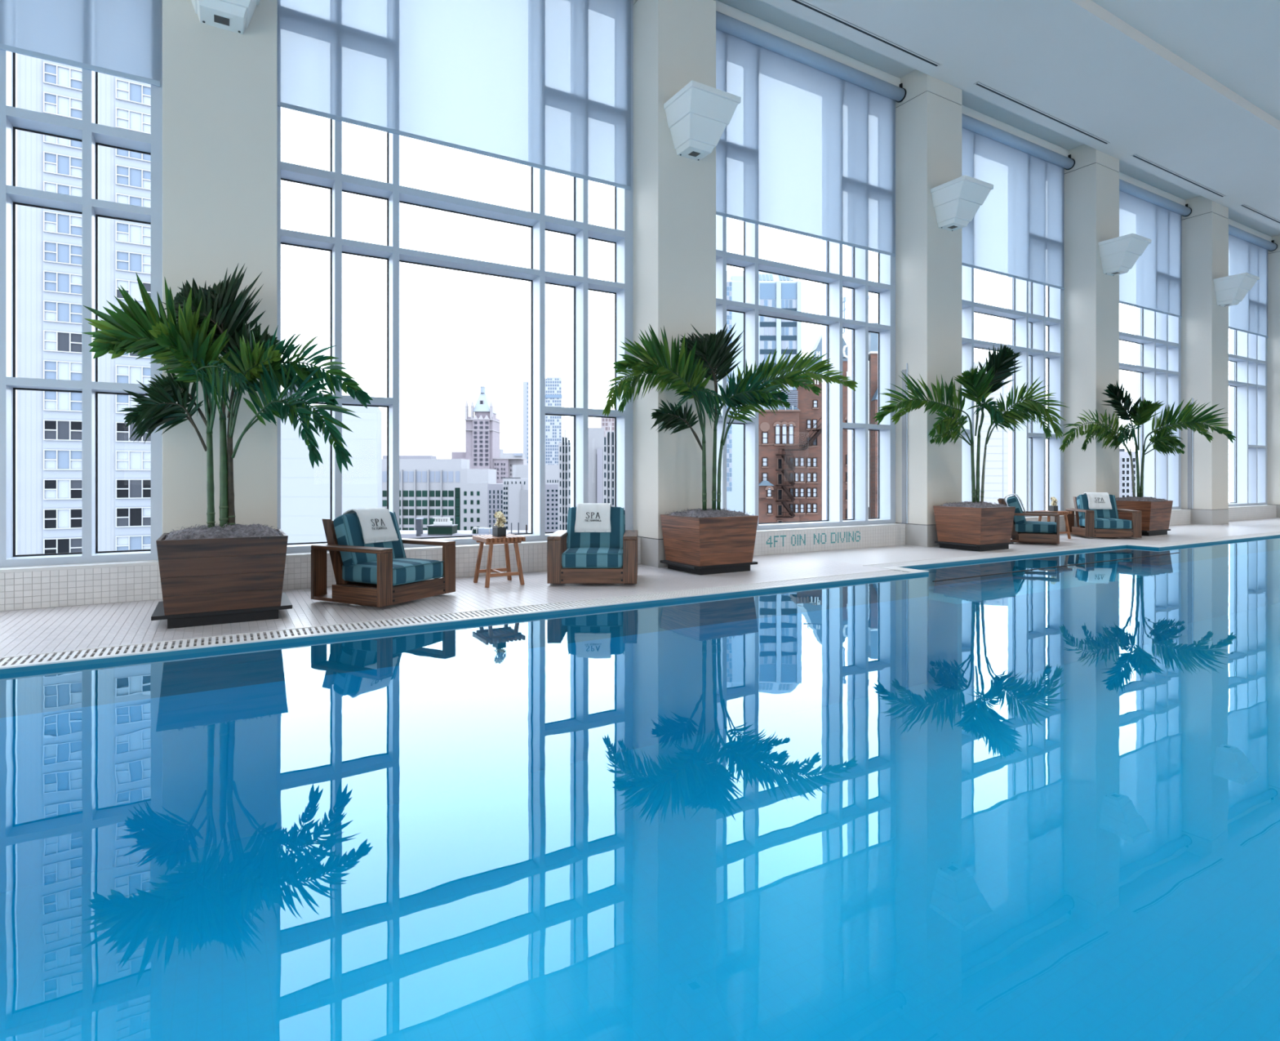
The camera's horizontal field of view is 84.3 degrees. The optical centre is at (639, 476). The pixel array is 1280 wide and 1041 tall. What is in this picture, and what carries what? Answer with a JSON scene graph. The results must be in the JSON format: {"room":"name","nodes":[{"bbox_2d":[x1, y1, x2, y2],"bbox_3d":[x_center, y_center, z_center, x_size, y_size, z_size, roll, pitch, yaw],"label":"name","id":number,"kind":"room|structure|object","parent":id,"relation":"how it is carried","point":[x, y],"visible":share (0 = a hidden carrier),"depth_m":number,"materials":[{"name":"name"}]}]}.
{"room":"indoor swimming pool","nodes":[
{"label":"indoor swimming pool","id":0,"kind":"room"},
{"bbox_2d":[162,0,277,601],"bbox_3d":[-4.097,-2.828,6.924,0.910,7.955,0.950,0,0,-31],"label":"pillar","id":1,"kind":"structure","parent":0,"point":[220,86],"depth_m":6.50,"materials":[{"name":"paint"}]},
{"bbox_2d":[191,0,260,34],"bbox_3d":[-3.694,-4.426,6.244,0.744,0.612,0.630,0,0,-31],"label":"wall lamp","id":2,"kind":"object","parent":1,"relation":"attached to","point":[233,15],"visible":1,"depth_m":6.33,"materials":[{"name":"white plastic"}]},
{"bbox_2d":[210,12,232,27],"bbox_3d":[-3.780,-4.126,6.388,0.170,0.003,0.155,0,0,-31],"label":"grille","id":3,"kind":"object","parent":2,"relation":"attached to","point":[219,19],"depth_m":6.38,"materials":[{"name":"white"}]},
{"bbox_2d":[0,504,1276,611],"bbox_3d":[6.988,0.999,13.718,35.490,0.403,0.504,0,0,-31],"label":"wall","id":4,"kind":"structure","parent":0,"point":[28,587],"depth_m":7.37,"materials":[{"name":"grey tile"}]},
{"bbox_2d":[0,0,162,567],"bbox_3d":[-6.513,-2.990,5.901,4.290,7.590,0.390,0,0,-31],"label":"window","id":5,"kind":"structure","parent":4,"relation":"on","point":[88,131],"depth_m":6.52,"materials":[{"name":"silver metal"}]},
{"bbox_2d":[0,0,160,86],"bbox_3d":[-6.352,-5.260,5.630,4.290,3.040,0.220,0,0,-31],"label":"roller blind","id":6,"kind":"object","parent":5,"relation":"attached to","point":[121,38],"visible":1,"depth_m":6.50,"materials":[{"name":"fabric"}]},
{"bbox_2d":[277,0,633,553],"bbox_3d":[-2.037,-2.990,8.549,4.290,7.590,0.390,0,0,-31],"label":"window","id":7,"kind":"structure","parent":4,"relation":"on","point":[578,227],"depth_m":8.81,"materials":[{"name":"silver metal"}]},
{"bbox_2d":[277,0,631,190],"bbox_3d":[-1.877,-5.300,8.278,4.290,2.960,0.220,0,0,-31],"label":"roller blind","id":8,"kind":"object","parent":7,"relation":"attached to","point":[541,84],"visible":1,"depth_m":8.35,"materials":[{"name":"fabric"}]},
{"bbox_2d":[715,100,895,529],"bbox_3d":[2.438,-2.990,11.197,4.290,7.590,0.390,0,0,-31],"label":"window","id":9,"kind":"structure","parent":4,"relation":"on","point":[857,283],"depth_m":11.61,"materials":[{"name":"silver metal"}]},
{"bbox_2d":[715,0,906,256],"bbox_3d":[2.599,-5.270,10.926,4.290,3.020,0.220,0,0,-31],"label":"roller blind","id":10,"kind":"object","parent":9,"relation":"attached to","point":[807,148],"visible":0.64,"depth_m":10.97,"materials":[{"name":"fabric"}]},
{"bbox_2d":[961,265,1063,516],"bbox_3d":[6.913,-2.990,13.845,4.290,7.590,0.390,0,0,-31],"label":"window","id":11,"kind":"structure","parent":4,"relation":"on","point":[1025,313],"depth_m":14.41,"materials":[{"name":"silver metal"}]},
{"bbox_2d":[1119,306,1181,509],"bbox_3d":[11.389,-2.990,16.493,4.290,7.590,0.390,0,0,-31],"label":"window","id":12,"kind":"structure","parent":4,"relation":"on","point":[1157,338],"depth_m":17.05,"materials":[{"name":"silver metal"}]},
{"bbox_2d":[1228,328,1266,506],"bbox_3d":[15.864,-2.990,19.141,4.290,7.590,0.390,0,0,-31],"label":"window","id":13,"kind":"structure","parent":4,"relation":"on","point":[1247,357],"depth_m":19.70,"materials":[{"name":"glass"}]},
{"bbox_2d":[0,517,1279,661],"bbox_3d":[7.556,1.300,12.912,43.155,0.300,2.670,0,0,-31],"label":"floor","id":14,"kind":"structure","parent":0,"point":[59,628],"depth_m":6.61,"materials":[{"name":"grey tile"}]},
{"bbox_2d":[151,522,292,628],"bbox_3d":[-3.428,0.760,5.833,0.950,0.780,0.913,0,0,-31],"label":"planter","id":15,"kind":"object","parent":14,"relation":"on","point":[216,575],"visible":0.98,"depth_m":5.51,"materials":[{"name":"brown wood"}]},
{"bbox_2d":[81,263,373,528],"bbox_3d":[-3.301,-0.684,5.712,2.231,2.351,0.833,0,0,14],"label":"palm","id":16,"kind":"object","parent":15,"relation":"in","point":[202,324],"visible":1,"depth_m":5.71,"materials":[{"name":"green plant"}]},
{"bbox_2d":[311,511,455,607],"bbox_3d":[-2.423,0.745,6.684,0.931,0.811,0.940,0,0,27],"label":"armchair","id":17,"kind":"object","parent":14,"relation":"on","point":[379,575],"visible":0.94,"depth_m":6.47,"materials":[{"name":"teal fabric"}]},
{"bbox_2d":[333,511,404,566],"bbox_3d":[-2.580,0.602,6.766,0.192,0.536,0.660,-21,-10,26],"label":"cushion","id":18,"kind":"object","parent":17,"relation":"on","point":[348,528],"depth_m":6.53,"materials":[{"name":"teal fabric"}]},
{"bbox_2d":[342,507,398,543],"bbox_3d":[-2.594,0.467,6.790,0.336,0.330,0.404,0,0,27],"label":"towel","id":19,"kind":"object","parent":17,"relation":"hanging from","point":[377,526],"visible":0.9,"depth_m":6.73,"materials":[{"name":"white fabric"}]},
{"bbox_2d":[342,557,443,584],"bbox_3d":[-2.309,0.880,6.625,0.674,0.189,0.656,0,0,27],"label":"seat cushion","id":20,"kind":"object","parent":17,"relation":"on","point":[403,571],"depth_m":6.44,"materials":[{"name":"teal fabric"}]},
{"bbox_2d":[472,533,525,587],"bbox_3d":[-1.520,0.896,7.600,0.430,0.515,0.470,0,0,-31],"label":"side table","id":21,"kind":"object","parent":14,"relation":"on","point":[489,540],"visible":0.98,"depth_m":7.52,"materials":[{"name":"brown wood"}]},
{"bbox_2d":[492,511,506,536],"bbox_3d":[-1.504,0.501,7.587,0.142,0.273,0.147,0,0,-43],"label":"flower vase","id":22,"kind":"object","parent":21,"relation":"on","point":[500,530],"visible":1,"depth_m":7.56,"materials":[{"name":"black"}]},
{"bbox_2d":[546,506,637,583],"bbox_3d":[-0.499,0.745,7.866,0.940,0.811,0.931,0,0,0],"label":"armchair","id":23,"kind":"object","parent":14,"relation":"on","point":[572,557],"visible":0.98,"depth_m":7.41,"materials":[{"name":"teal fabric"}]},
{"bbox_2d":[561,546,622,567],"bbox_3d":[-0.500,0.880,7.738,0.656,0.189,0.674,0,0,0],"label":"seat cushion","id":24,"kind":"object","parent":23,"relation":"on","point":[574,557],"depth_m":7.41,"materials":[{"name":"teal fabric"}]},
{"bbox_2d":[574,502,611,532],"bbox_3d":[-0.528,0.467,8.066,0.404,0.330,0.336,0,0,0],"label":"towel","id":25,"kind":"object","parent":23,"relation":"hanging from","point":[590,517],"visible":0.99,"depth_m":7.96,"materials":[{"name":"white fabric"}]},
{"bbox_2d":[566,506,625,548],"bbox_3d":[-0.498,0.602,8.043,0.660,0.536,0.192,0,-19,0],"label":"cushion","id":26,"kind":"object","parent":23,"relation":"on","point":[614,539],"depth_m":7.93,"materials":[{"name":"teal fabric"}]},
{"bbox_2d":[0,533,1279,1040],"bbox_3d":[10.517,1.948,7.907,43.155,1.603,9.900,0,0,-31],"label":"swimming pool","id":27,"kind":"object","parent":14,"relation":"in","point":[724,815],"visible":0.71,"depth_m":4.68,"materials":[{"name":"liquid"}]},
{"bbox_2d":[0,531,1279,666],"bbox_3d":[7.320,1.298,11.346,41.155,0.304,0.755,0,0,-31],"label":"overflow grating","id":28,"kind":"object","parent":27,"relation":"on","point":[63,655],"visible":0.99,"depth_m":5.94,"materials":[{"name":"white plastic"}]},
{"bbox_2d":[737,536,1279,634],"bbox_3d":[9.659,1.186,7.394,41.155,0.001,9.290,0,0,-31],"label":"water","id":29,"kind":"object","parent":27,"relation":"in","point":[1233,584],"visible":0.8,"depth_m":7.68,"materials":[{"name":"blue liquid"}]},
{"bbox_2d":[660,507,758,574],"bbox_3d":[0.857,0.764,8.754,0.961,0.772,0.885,0,0,-31],"label":"planter","id":30,"kind":"object","parent":14,"relation":"on","point":[698,541],"visible":0.94,"depth_m":8.46,"materials":[{"name":"brown wood"}]},
{"bbox_2d":[602,321,857,510],"bbox_3d":[1.110,-0.759,8.571,3.123,2.365,0.701,0,0,1],"label":"palm","id":31,"kind":"object","parent":30,"relation":"in","point":[708,357],"visible":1,"depth_m":8.63,"materials":[{"name":"green plant"}]},
{"bbox_2d":[933,501,1015,551],"bbox_3d":[5.372,0.760,11.364,0.950,0.781,0.859,0,0,-31],"label":"planter","id":32,"kind":"object","parent":14,"relation":"on","point":[984,526],"visible":0.97,"depth_m":11.10,"materials":[{"name":"brown wood"}]},
{"bbox_2d":[872,341,1070,502],"bbox_3d":[5.156,-0.862,11.132,3.087,2.603,0.522,0,0,-2],"label":"palm","id":33,"kind":"object","parent":32,"relation":"in","point":[980,384],"visible":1,"depth_m":11.20,"materials":[{"name":"green plant"}]},
{"bbox_2d":[997,495,1059,543],"bbox_3d":[6.810,0.745,12.417,0.931,0.811,0.940,0,0,28],"label":"armchair","id":34,"kind":"object","parent":14,"relation":"on","point":[1024,531],"visible":0.83,"depth_m":12.09,"materials":[{"name":"teal fabric"}]},
{"bbox_2d":[1004,493,1025,512],"bbox_3d":[6.635,0.467,12.512,0.336,0.330,0.404,0,0,28],"label":"towel","id":35,"kind":"object","parent":34,"relation":"hanging from","point":[1019,498],"visible":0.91,"depth_m":12.35,"materials":[{"name":"white fabric"}]},
{"bbox_2d":[1006,495,1026,524],"bbox_3d":[6.655,0.602,12.502,0.192,0.536,0.660,-21,-10,27],"label":"cushion","id":36,"kind":"object","parent":34,"relation":"on","point":[1012,500],"depth_m":12.22,"materials":[{"name":"teal fabric"}]},
{"bbox_2d":[1013,520,1056,533],"bbox_3d":[6.923,0.880,12.357,0.674,0.189,0.656,0,0,28],"label":"seat cushion","id":37,"kind":"object","parent":34,"relation":"on","point":[1020,526],"depth_m":12.12,"materials":[{"name":"teal fabric"}]},
{"bbox_2d":[1036,510,1072,538],"bbox_3d":[7.678,0.896,13.141,0.430,0.515,0.470,0,0,-31],"label":"side table","id":38,"kind":"object","parent":14,"relation":"on","point":[1064,513],"visible":0.45,"depth_m":13.06,"materials":[{"name":"brown wood"}]},
{"bbox_2d":[1048,496,1057,511],"bbox_3d":[7.678,0.501,13.115,0.142,0.273,0.147,0,0,-21],"label":"flower vase","id":39,"kind":"object","parent":38,"relation":"on","point":[1054,506],"visible":1,"depth_m":13.09,"materials":[{"name":"black"}]},
{"bbox_2d":[1065,493,1142,537],"bbox_3d":[8.814,0.745,13.496,0.940,0.811,0.931,0,0,9],"label":"armchair","id":40,"kind":"object","parent":14,"relation":"on","point":[1097,523],"visible":0.96,"depth_m":13.11,"materials":[{"name":"teal fabric"}]},
{"bbox_2d":[1082,492,1111,509],"bbox_3d":[8.846,0.467,13.693,0.404,0.330,0.336,0,0,9],"label":"towel","id":41,"kind":"object","parent":40,"relation":"hanging from","point":[1096,500],"visible":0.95,"depth_m":13.59,"materials":[{"name":"white fabric"}]},
{"bbox_2d":[1076,493,1118,519],"bbox_3d":[8.843,0.602,13.670,0.660,0.536,0.192,0,-19,9],"label":"cushion","id":42,"kind":"object","parent":40,"relation":"on","point":[1082,500],"depth_m":13.58,"materials":[{"name":"teal fabric"}]},
{"bbox_2d":[1079,517,1132,528],"bbox_3d":[8.793,0.880,13.369,0.656,0.189,0.674,0,0,9],"label":"seat cushion","id":43,"kind":"object","parent":40,"relation":"on","point":[1096,522],"depth_m":13.07,"materials":[{"name":"teal fabric"}]},
{"bbox_2d":[1115,495,1173,536],"bbox_3d":[9.996,0.762,14.192,0.950,0.776,0.879,0,0,-31],"label":"planter","id":44,"kind":"object","parent":14,"relation":"on","point":[1156,513],"visible":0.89,"depth_m":13.86,"materials":[{"name":"brown wood"}]},
{"bbox_2d":[1058,380,1236,497],"bbox_3d":[9.858,-0.733,13.890,3.597,2.313,0.652,0,0,-1],"label":"palm","id":45,"kind":"object","parent":44,"relation":"in","point":[1140,415],"visible":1,"depth_m":13.93,"materials":[{"name":"green plant"}]},
{"bbox_2d":[633,0,715,567],"bbox_3d":[0.379,-2.828,9.572,0.910,7.955,0.950,0,0,-31],"label":"pillar","id":46,"kind":"structure","parent":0,"point":[674,41],"depth_m":9.17,"materials":[{"name":"paint"}]},
{"bbox_2d":[663,80,741,160],"bbox_3d":[0.781,-4.426,8.892,0.744,0.612,0.630,0,0,-31],"label":"wall lamp","id":47,"kind":"object","parent":46,"relation":"attached to","point":[698,115],"visible":1,"depth_m":8.78,"materials":[{"name":"white"}]},
{"bbox_2d":[685,150,703,157],"bbox_3d":[0.696,-4.126,9.036,0.170,0.003,0.155,0,0,-31],"label":"grille","id":48,"kind":"object","parent":47,"relation":"attached to","point":[690,153],"depth_m":9.03,"materials":[{"name":"white"}]},
{"bbox_2d":[895,69,962,546],"bbox_3d":[4.854,-2.828,12.220,0.910,7.955,0.950,0,0,-31],"label":"pillar","id":49,"kind":"structure","parent":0,"point":[928,120],"depth_m":11.81,"materials":[{"name":"paint"}]},
{"bbox_2d":[902,363,907,523],"bbox_3d":[4.476,-0.562,11.950,0.017,2.700,0.110,0,0,-31],"label":"track","id":50,"kind":"object","parent":49,"relation":"attached to","point":[904,418],"visible":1,"depth_m":11.94,"materials":[{"name":"silver metal"}]},
{"bbox_2d":[930,174,993,231],"bbox_3d":[5.256,-4.426,11.540,0.744,0.612,0.630,0,0,-31],"label":"wall lamp","id":51,"kind":"object","parent":49,"relation":"attached to","point":[956,202],"visible":1,"depth_m":11.44,"materials":[{"name":"white plastic"}]},
{"bbox_2d":[946,224,959,229],"bbox_3d":[5.171,-4.126,11.684,0.170,0.003,0.155,0,0,-31],"label":"grille","id":52,"kind":"object","parent":51,"relation":"attached to","point":[951,226],"depth_m":11.66,"materials":[{"name":"white metal"}]},
{"bbox_2d":[717,0,1279,236],"bbox_3d":[11.433,-6.840,6.358,43.155,0.500,17.900,0,0,-31],"label":"ceiling","id":53,"kind":"structure","parent":0,"point":[1190,88],"depth_m":11.45,"materials":[{"name":"paint"}]},
{"bbox_2d":[789,0,942,67],"bbox_3d":[2.975,-6.588,10.250,4.250,0.007,0.098,0,0,-31],"label":"ceiling vent","id":54,"kind":"object","parent":53,"relation":"in","point":[804,3],"visible":1,"depth_m":10.46,"materials":[{"name":"black metal"}]},
{"bbox_2d":[961,105,1075,289],"bbox_3d":[7.074,-5.335,13.574,4.290,2.890,0.220,0,0,-31],"label":"roller blind","id":55,"kind":"object","parent":53,"relation":"hanging from","point":[1017,232],"visible":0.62,"depth_m":13.81,"materials":[{"name":"fabric"}]},
{"bbox_2d":[973,80,1111,144],"bbox_3d":[7.450,-6.588,12.898,4.250,0.007,0.098,0,0,-31],"label":"ceiling vent","id":56,"kind":"object","parent":53,"relation":"in","point":[979,83],"visible":1,"depth_m":12.77,"materials":[{"name":"black metal"}]},
{"bbox_2d":[1119,172,1191,317],"bbox_3d":[11.549,-5.340,16.222,4.290,2.880,0.220,0,0,-31],"label":"roller blind","id":57,"kind":"object","parent":53,"relation":"hanging from","point":[1153,283],"visible":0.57,"depth_m":16.62,"materials":[{"name":"fabric"}]},
{"bbox_2d":[1130,153,1226,197],"bbox_3d":[11.926,-6.588,15.546,4.250,0.007,0.098,0,0,-31],"label":"ceiling vent","id":58,"kind":"object","parent":53,"relation":"in","point":[1136,156],"visible":1,"depth_m":15.43,"materials":[{"name":"black metal"}]},
{"bbox_2d":[1228,218,1277,337],"bbox_3d":[16.025,-5.355,18.869,4.290,2.850,0.220,0,0,-31],"label":"roller blind","id":59,"kind":"object","parent":53,"relation":"hanging from","point":[1248,247],"visible":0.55,"depth_m":19.36,"materials":[{"name":"fabric"}]},
{"bbox_2d":[1239,204,1279,223],"bbox_3d":[16.401,-6.588,18.194,4.250,0.007,0.098,0,0,-31],"label":"ceiling vent","id":60,"kind":"object","parent":53,"relation":"in","point":[1245,206],"visible":1,"depth_m":17.68,"materials":[{"name":"black metal"}]},
{"bbox_2d":[1063,144,1119,527],"bbox_3d":[9.329,-2.828,14.867,0.910,7.955,0.950,0,0,-31],"label":"pillar","id":61,"kind":"structure","parent":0,"point":[1091,187],"depth_m":14.47,"materials":[{"name":"paint"}]},
{"bbox_2d":[1097,233,1151,275],"bbox_3d":[9.732,-4.426,14.188,0.744,0.612,0.630,0,0,-31],"label":"wall lamp","id":62,"kind":"object","parent":61,"relation":"attached to","point":[1118,255],"visible":1,"depth_m":14.09,"materials":[{"name":"white plastic"}]},
{"bbox_2d":[1110,271,1121,275],"bbox_3d":[9.646,-4.126,14.332,0.170,0.003,0.155,0,0,-31],"label":"grille","id":63,"kind":"object","parent":62,"relation":"attached to","point":[1113,273],"depth_m":14.32,"materials":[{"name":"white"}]},
{"bbox_2d":[1181,195,1228,524],"bbox_3d":[13.805,-2.828,17.515,0.910,7.955,0.950,0,0,-31],"label":"pillar","id":64,"kind":"structure","parent":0,"point":[1205,231],"depth_m":17.12,"materials":[{"name":"paint"}]},
{"bbox_2d":[1187,398,1193,509],"bbox_3d":[13.427,-0.562,17.245,0.017,2.700,0.110,0,0,-31],"label":"track","id":65,"kind":"object","parent":64,"relation":"attached to","point":[1190,433],"visible":0.93,"depth_m":17.23,"materials":[{"name":"silver metal"}]},
{"bbox_2d":[1213,272,1259,306],"bbox_3d":[14.207,-4.426,16.836,0.744,0.612,0.630,0,0,-31],"label":"wall lamp","id":66,"kind":"object","parent":64,"relation":"attached to","point":[1231,290],"visible":1,"depth_m":16.74,"materials":[{"name":"white"}]},
{"bbox_2d":[1266,235,1279,517],"bbox_3d":[18.280,-2.828,20.163,0.910,7.955,0.950,0,0,-31],"label":"pillar","id":67,"kind":"structure","parent":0,"point":[1273,257],"depth_m":19.94,"materials":[{"name":"paint"}]},
{"label":"outside","id":68,"kind":"structure","parent":0,"visible":0},
{"bbox_3d":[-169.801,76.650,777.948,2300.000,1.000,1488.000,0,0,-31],"label":"ground","id":69,"kind":"structure","parent":68,"visible":0},
{"bbox_2d":[17,53,151,555],"bbox_3d":[-61.789,3.930,75.962,17.882,144.441,14.320,0,0,-31],"label":"apartment tower","id":70,"kind":"structure","parent":69,"relation":"on","point":[50,242],"depth_m":70.58,"materials":[{"name":"grey"}]},
{"bbox_2d":[280,384,382,542],"bbox_3d":[-31.916,33.117,73.995,11.876,86.066,8.010,0,0,0],"label":"block","id":71,"kind":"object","parent":69,"relation":"on","point":[305,491],"visible":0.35,"depth_m":70.00,"materials":[{"name":"grey"}]},
{"bbox_2d":[382,455,496,529],"bbox_3d":[-54.027,35.328,184.700,30.761,81.644,10.600,0,0,0],"label":"office block","id":72,"kind":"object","parent":69,"relation":"on","point":[430,486],"visible":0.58,"depth_m":180.02,"materials":[{"name":"grey concrete"}]},
{"bbox_2d":[399,529,528,537],"bbox_3d":[-29.246,42.327,112.000,24.730,67.645,8.000,0,0,0],"label":"roof","id":73,"kind":"structure","parent":69,"relation":"on","point":[404,533],"depth_m":108.39,"materials":[{"name":"grey"}]},
{"bbox_2d":[415,517,423,536],"bbox_3d":[-33.808,7.718,108.450,0.908,2.764,1.100,0,0,0],"label":"stack","id":74,"kind":"object","parent":73,"relation":"on","point":[419,520],"visible":1,"depth_m":108.00,"materials":[{"name":"grey"}]},
{"bbox_2d":[426,517,457,535],"bbox_3d":[-30.590,7.620,109.500,3.948,2.724,3.200,0,0,0],"label":"building","id":75,"kind":"structure","parent":73,"relation":"on","point":[442,526],"depth_m":108.00,"materials":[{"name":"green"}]},
{"bbox_2d":[471,527,492,533],"bbox_3d":[-23.859,8.273,109.711,3.909,1.023,2.578,0,0,0],"label":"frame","id":76,"kind":"object","parent":73,"relation":"on","point":[481,530],"visible":0.89,"depth_m":109.00,"materials":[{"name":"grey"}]},
{"bbox_2d":[511,522,527,533],"bbox_3d":[-18.490,7.847,108.075,2.448,1.678,0.150,0,0,0],"label":"vent pipes","id":77,"kind":"object","parent":73,"relation":"on","point":[511,522],"visible":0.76,"depth_m":108.00,"materials":[{"name":"grey metal"}]},
{"bbox_2d":[451,385,527,483],"bbox_3d":[-65.370,18.198,307.250,30.432,115.903,17.500,0,0,0],"label":"tower","id":78,"kind":"structure","parent":69,"relation":"on","point":[482,429],"depth_m":300.01,"materials":[{"name":"grey concrete"}]},
{"bbox_2d":[487,483,502,527],"bbox_3d":[-33.737,38.904,168.970,3.679,74.491,8.060,0,0,0],"label":"block","id":79,"kind":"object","parent":69,"relation":"on","point":[495,491],"visible":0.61,"depth_m":165.00,"materials":[{"name":"grey concrete"}]},
{"bbox_2d":[499,448,524,458],"bbox_3d":[-71.168,30.609,383.500,15.975,91.082,9.000,0,0,0],"label":"roofs","id":80,"kind":"structure","parent":69,"relation":"on","point":[502,455],"depth_m":379.99,"materials":[{"name":"grey concrete"}]},
{"bbox_2d":[513,453,522,456],"bbox_3d":[-65.507,-11.772,380.000,4.376,1.320,2.000,0,0,0],"label":"plant","id":81,"kind":"object","parent":80,"relation":"on","point":[514,454],"depth_m":378.97,"materials":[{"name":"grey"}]},
{"bbox_2d":[502,477,528,529],"bbox_3d":[-26.064,38.171,153.600,6.086,75.958,8.800,0,0,0],"label":"block","id":82,"kind":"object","parent":69,"relation":"on","point":[515,490],"visible":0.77,"depth_m":149.50,"materials":[{"name":"grey concrete"}]},
{"bbox_2d":[512,464,558,484],"bbox_3d":[-33.995,36.120,234.970,15.050,80.059,10.060,0,0,0],"label":"block","id":83,"kind":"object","parent":69,"relation":"on","point":[518,470],"visible":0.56,"depth_m":230.03,"materials":[{"name":"grey concrete"}]},
{"bbox_2d":[522,377,564,464],"bbox_3d":[-58.163,8.252,428.800,23.644,135.796,18.400,0,0,0],"label":"glass tower","id":84,"kind":"structure","parent":69,"relation":"on","point":[554,386],"depth_m":420.00,"materials":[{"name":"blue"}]},
{"bbox_2d":[545,484,558,532],"bbox_3d":[-24.827,39.117,203.970,3.985,74.066,8.060,0,0,0],"label":"block","id":85,"kind":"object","parent":69,"relation":"on","point":[551,490],"visible":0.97,"depth_m":200.00,"materials":[{"name":"grey concrete"}]},
{"bbox_2d":[558,429,570,529],"bbox_3d":[-12.703,34.072,123.250,2.391,84.155,7.500,0,0,0],"label":"block","id":86,"kind":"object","parent":69,"relation":"on","point":[564,447],"visible":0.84,"depth_m":119.95,"materials":[{"name":"grey concrete"}]},
{"bbox_2d":[588,427,604,502],"bbox_3d":[-8.879,33.572,132.700,4.562,85.155,6.600,0,0,0],"label":"concrete tower","id":87,"kind":"structure","parent":69,"relation":"on","point":[596,435],"depth_m":130.01,"materials":[{"name":"grey concrete"}]},
{"bbox_2d":[600,417,614,437],"bbox_3d":[-11.437,26.432,264.000,5.798,99.435,8.000,0,0,0],"label":"tower","id":88,"kind":"structure","parent":69,"relation":"on","point":[606,423],"depth_m":260.02,"materials":[{"name":"white concrete"}]},
{"bbox_2d":[603,425,614,506],"bbox_3d":[-4.289,34.465,103.250,2.172,83.370,7.500,0,0,0],"label":"skyscraper","id":89,"kind":"structure","parent":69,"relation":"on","point":[609,441],"depth_m":99.93,"materials":[{"name":"white concrete"}]},
{"bbox_2d":[726,271,801,512],"bbox_3d":[28.035,14.335,166.750,16.902,123.629,14.500,0,0,0],"label":"tower","id":90,"kind":"structure","parent":69,"relation":"on","point":[775,291],"depth_m":160.00,"materials":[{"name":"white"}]},
{"bbox_2d":[742,296,877,523],"bbox_3d":[15.233,30.319,61.500,12.272,91.662,7.000,0,0,0],"label":"brick building","id":91,"kind":"structure","parent":69,"relation":"on","point":[790,441],"depth_m":59.31,"materials":[{"name":"brown brick"}]},
{"bbox_2d":[973,361,1008,506],"bbox_3d":[58.874,28.343,123.980,7.228,95.615,8.040,0,0,0],"label":"block","id":92,"kind":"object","parent":69,"relation":"on","point":[996,471],"visible":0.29,"depth_m":120.01,"materials":[{"name":"grey"}]},
{"bbox_2d":[1119,445,1136,497],"bbox_3d":[97.344,35.012,142.940,4.621,82.275,6.120,0,0,0],"label":"block","id":93,"kind":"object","parent":69,"relation":"on","point":[1125,468],"visible":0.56,"depth_m":139.96,"materials":[{"name":"grey concrete"}]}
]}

